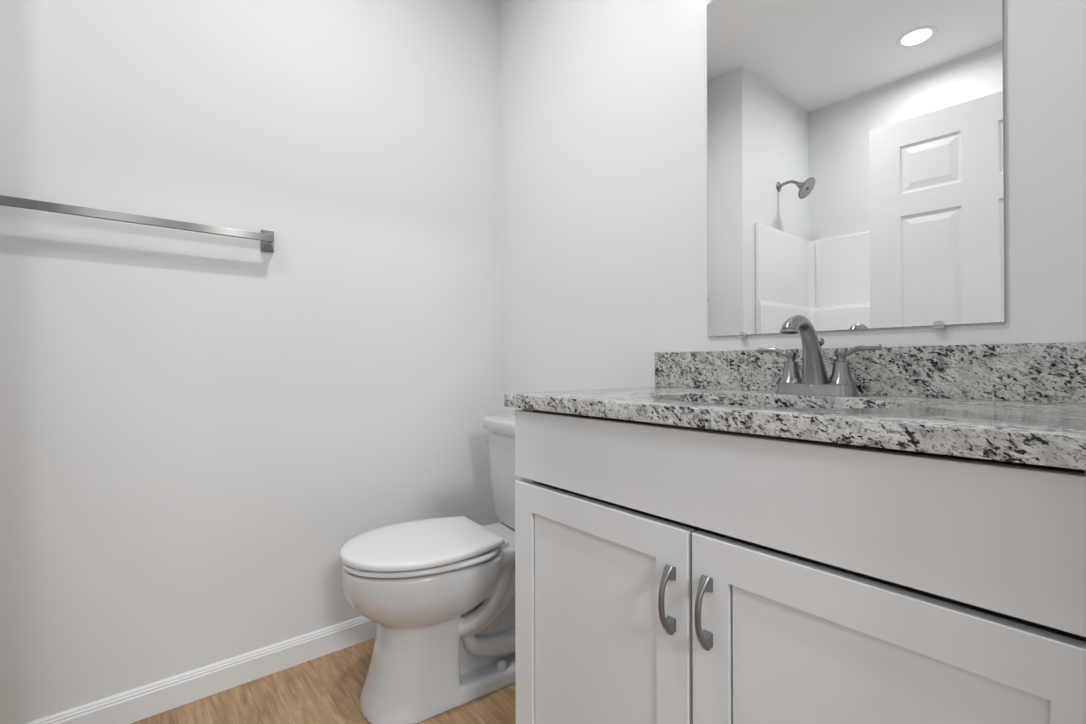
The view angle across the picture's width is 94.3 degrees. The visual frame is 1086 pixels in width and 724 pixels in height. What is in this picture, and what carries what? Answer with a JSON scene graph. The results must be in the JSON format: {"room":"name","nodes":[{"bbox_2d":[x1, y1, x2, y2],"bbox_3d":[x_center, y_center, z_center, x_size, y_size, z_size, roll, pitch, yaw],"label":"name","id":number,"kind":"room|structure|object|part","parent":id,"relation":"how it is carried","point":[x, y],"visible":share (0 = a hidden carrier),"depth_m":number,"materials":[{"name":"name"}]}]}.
{"room":"bathroom","nodes":[
{"label":"bathroom","id":0,"kind":"room"},
{"bbox_2d":[0,0,499,723],"bbox_3d":[-1.183,-0.387,1.424,2.725,2.740,0.120,0,0,-39],"label":"wall","id":1,"kind":"structure","parent":0,"point":[196,428],"depth_m":1.53,"materials":[{"name":"white paint"}]},
{"bbox_2d":[0,195,273,252],"bbox_3d":[-1.091,-0.383,1.383,0.646,0.067,0.060,0,0,-39],"label":"towel bar","id":2,"kind":"object","parent":1,"relation":"attached to","point":[266,237],"visible":1,"depth_m":1.35,"materials":[{"name":"silver metal"}]},
{"bbox_3d":[-0.856,-0.383,1.577,0.037,0.067,0.060,0,0,-39],"label":"post","id":3,"kind":"part","parent":2,"relation":"part of","materials":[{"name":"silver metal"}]},
{"bbox_2d":[26,616,376,723],"bbox_3d":[-0.789,0.941,1.653,1.583,0.084,0.013,0,0,-39],"label":"baseboard","id":4,"kind":"structure","parent":1,"relation":"attached to","point":[142,702],"depth_m":1.50,"materials":[{"name":"white paint"}]},
{"bbox_2d":[130,637,515,723],"bbox_3d":[0.919,0.991,-1.129,2.725,0.050,6.720,0,0,-39],"label":"floor","id":5,"kind":"structure","parent":0,"point":[326,689],"depth_m":1.45,"materials":[{"name":"brown wood"}]},
{"bbox_2d":[340,414,521,723],"bbox_3d":[-0.239,0.590,1.591,0.757,0.783,0.472,0,0,-34],"label":"toilet","id":6,"kind":"object","parent":5,"relation":"on","point":[439,593],"visible":0.71,"depth_m":1.42,"materials":[{"name":"porcelain"},{"name":"plastic"}]},
{"bbox_3d":[-0.369,0.560,1.503,0.435,0.016,0.366,0,0,-34],"label":"seat","id":7,"kind":"part","parent":6,"relation":"part of","materials":[{"name":"white plastic"}]},
{"bbox_3d":[-0.372,0.535,1.500,0.435,0.020,0.372,0,0,-34],"label":"lid","id":8,"kind":"part","parent":6,"relation":"part of","materials":[{"name":"white plastic"}]},
{"bbox_3d":[-0.246,0.777,1.585,0.726,0.410,0.364,0,0,-34],"label":"bowl","id":9,"kind":"part","parent":6,"relation":"part of","materials":[{"name":"white ceramic"}]},
{"bbox_3d":[-0.024,0.222,1.740,0.233,0.045,0.472,0,0,-34],"label":"tank lid","id":10,"kind":"part","parent":6,"relation":"part of","materials":[{"name":"white ceramic"}]},
{"bbox_3d":[-0.020,0.408,1.741,0.206,0.327,0.438,0,0,-34],"label":"tank","id":11,"kind":"part","parent":6,"relation":"part of","materials":[{"name":"white ceramic"}]},
{"bbox_2d":[515,409,1085,723],"bbox_3d":[0.431,0.538,0.957,0.581,0.877,0.928,0,0,-39],"label":"vanity cabinet","id":12,"kind":"object","parent":5,"relation":"on","point":[664,574],"visible":1,"depth_m":0.69,"materials":[{"name":"white paint"}]},
{"bbox_3d":[0.092,0.561,0.978,0.011,0.472,0.332,0,0,-39],"label":"panel","id":13,"kind":"part","parent":12,"relation":"part of","materials":[{"name":"white paint"}]},
{"bbox_3d":[0.090,0.561,0.978,0.019,0.584,0.461,0,0,-39],"label":"door","id":14,"kind":"part","parent":12,"relation":"part of","materials":[{"name":"white paint"}]},
{"bbox_3d":[0.197,0.383,0.808,0.032,0.112,0.016,0,0,-39],"label":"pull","id":15,"kind":"part","parent":12,"relation":"part of","materials":[{"name":"silver metal"}]},
{"bbox_3d":[0.239,0.379,0.757,0.032,0.112,0.016,0,0,-39],"label":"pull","id":16,"kind":"part","parent":12,"relation":"part of","materials":[{"name":"silver metal"}]},
{"bbox_2d":[504,342,1085,469],"bbox_3d":[0.433,0.114,0.967,0.568,0.291,0.956,0,0,-39],"label":"countertop","id":17,"kind":"structure","parent":12,"relation":"on","point":[1019,402],"depth_m":0.87,"materials":[{"name":"white stone"}]},
{"bbox_2d":[757,315,881,396],"bbox_3d":[0.576,-0.013,1.081,0.192,0.167,0.192,0,0,4],"label":"faucet","id":18,"kind":"object","parent":17,"relation":"on","point":[814,381],"visible":1,"depth_m":1.06,"materials":[{"name":"silver metal"}]},
{"bbox_3d":[0.525,-0.022,1.151,0.018,0.022,0.066,0,0,-41],"label":"lever","id":19,"kind":"part","parent":18,"relation":"part of","materials":[{"name":"silver metal"}]},
{"bbox_3d":[0.553,0.009,1.123,0.052,0.076,0.052,0,0,-39],"label":"handle","id":20,"kind":"part","parent":18,"relation":"part of","materials":[{"name":"silver metal"}]},
{"bbox_3d":[0.544,-0.023,1.050,0.163,0.148,0.057,0,0,-39],"label":"spout","id":21,"kind":"part","parent":18,"relation":"part of","materials":[{"name":"silver metal"}]},
{"bbox_3d":[0.585,0.058,1.083,0.062,0.024,0.164,0,0,-39],"label":"plate","id":22,"kind":"part","parent":18,"relation":"part of","materials":[{"name":"silver metal"}]},
{"bbox_3d":[0.606,-0.003,1.101,0.016,0.099,0.016,0,0,-39],"label":"lift rod","id":23,"kind":"part","parent":18,"relation":"part of","materials":[{"name":"silver metal"}]},
{"bbox_3d":[0.618,0.008,1.044,0.052,0.076,0.052,0,0,-39],"label":"handle","id":24,"kind":"part","parent":18,"relation":"part of","materials":[{"name":"silver metal"}]},
{"bbox_3d":[0.640,-0.023,1.012,0.018,0.022,0.066,0,0,-38],"label":"lever","id":25,"kind":"part","parent":18,"relation":"part of","materials":[{"name":"silver metal"}]},
{"bbox_3d":[0.253,0.488,0.810,0.019,0.777,0.924,0,0,-39],"label":"frame","id":26,"kind":"part","parent":12,"relation":"part of","materials":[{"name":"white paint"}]},
{"bbox_3d":[0.387,0.559,0.618,0.019,0.584,0.460,0,0,-39],"label":"door","id":27,"kind":"part","parent":12,"relation":"part of","materials":[{"name":"white paint"}]},
{"bbox_3d":[0.390,0.559,0.618,0.011,0.472,0.332,0,0,-39],"label":"panel","id":28,"kind":"part","parent":12,"relation":"part of","materials":[{"name":"white paint"}]},
{"bbox_2d":[499,0,1085,521],"bbox_3d":[1.959,-0.403,-0.340,0.120,2.740,6.600,0,0,-39],"label":"wall","id":29,"kind":"structure","parent":0,"point":[603,103],"depth_m":1.56,"materials":[{"name":"white paint"}]},
{"bbox_2d":[707,0,1005,337],"bbox_3d":[0.644,-0.524,1.151,0.011,0.921,0.607,0,0,-39],"label":"wall mirror","id":30,"kind":"object","parent":29,"relation":"attached to","point":[856,159],"visible":1,"depth_m":1.11,"materials":[{"name":"grey mirror"}]},
{"bbox_2d":[655,342,1085,403],"bbox_3d":[0.645,0.020,1.142,0.020,0.102,0.956,0,0,-39],"label":"backsplash","id":31,"kind":"structure","parent":29,"relation":"attached to","point":[1034,372],"depth_m":0.99,"materials":[{"name":"stone"}]}
]}

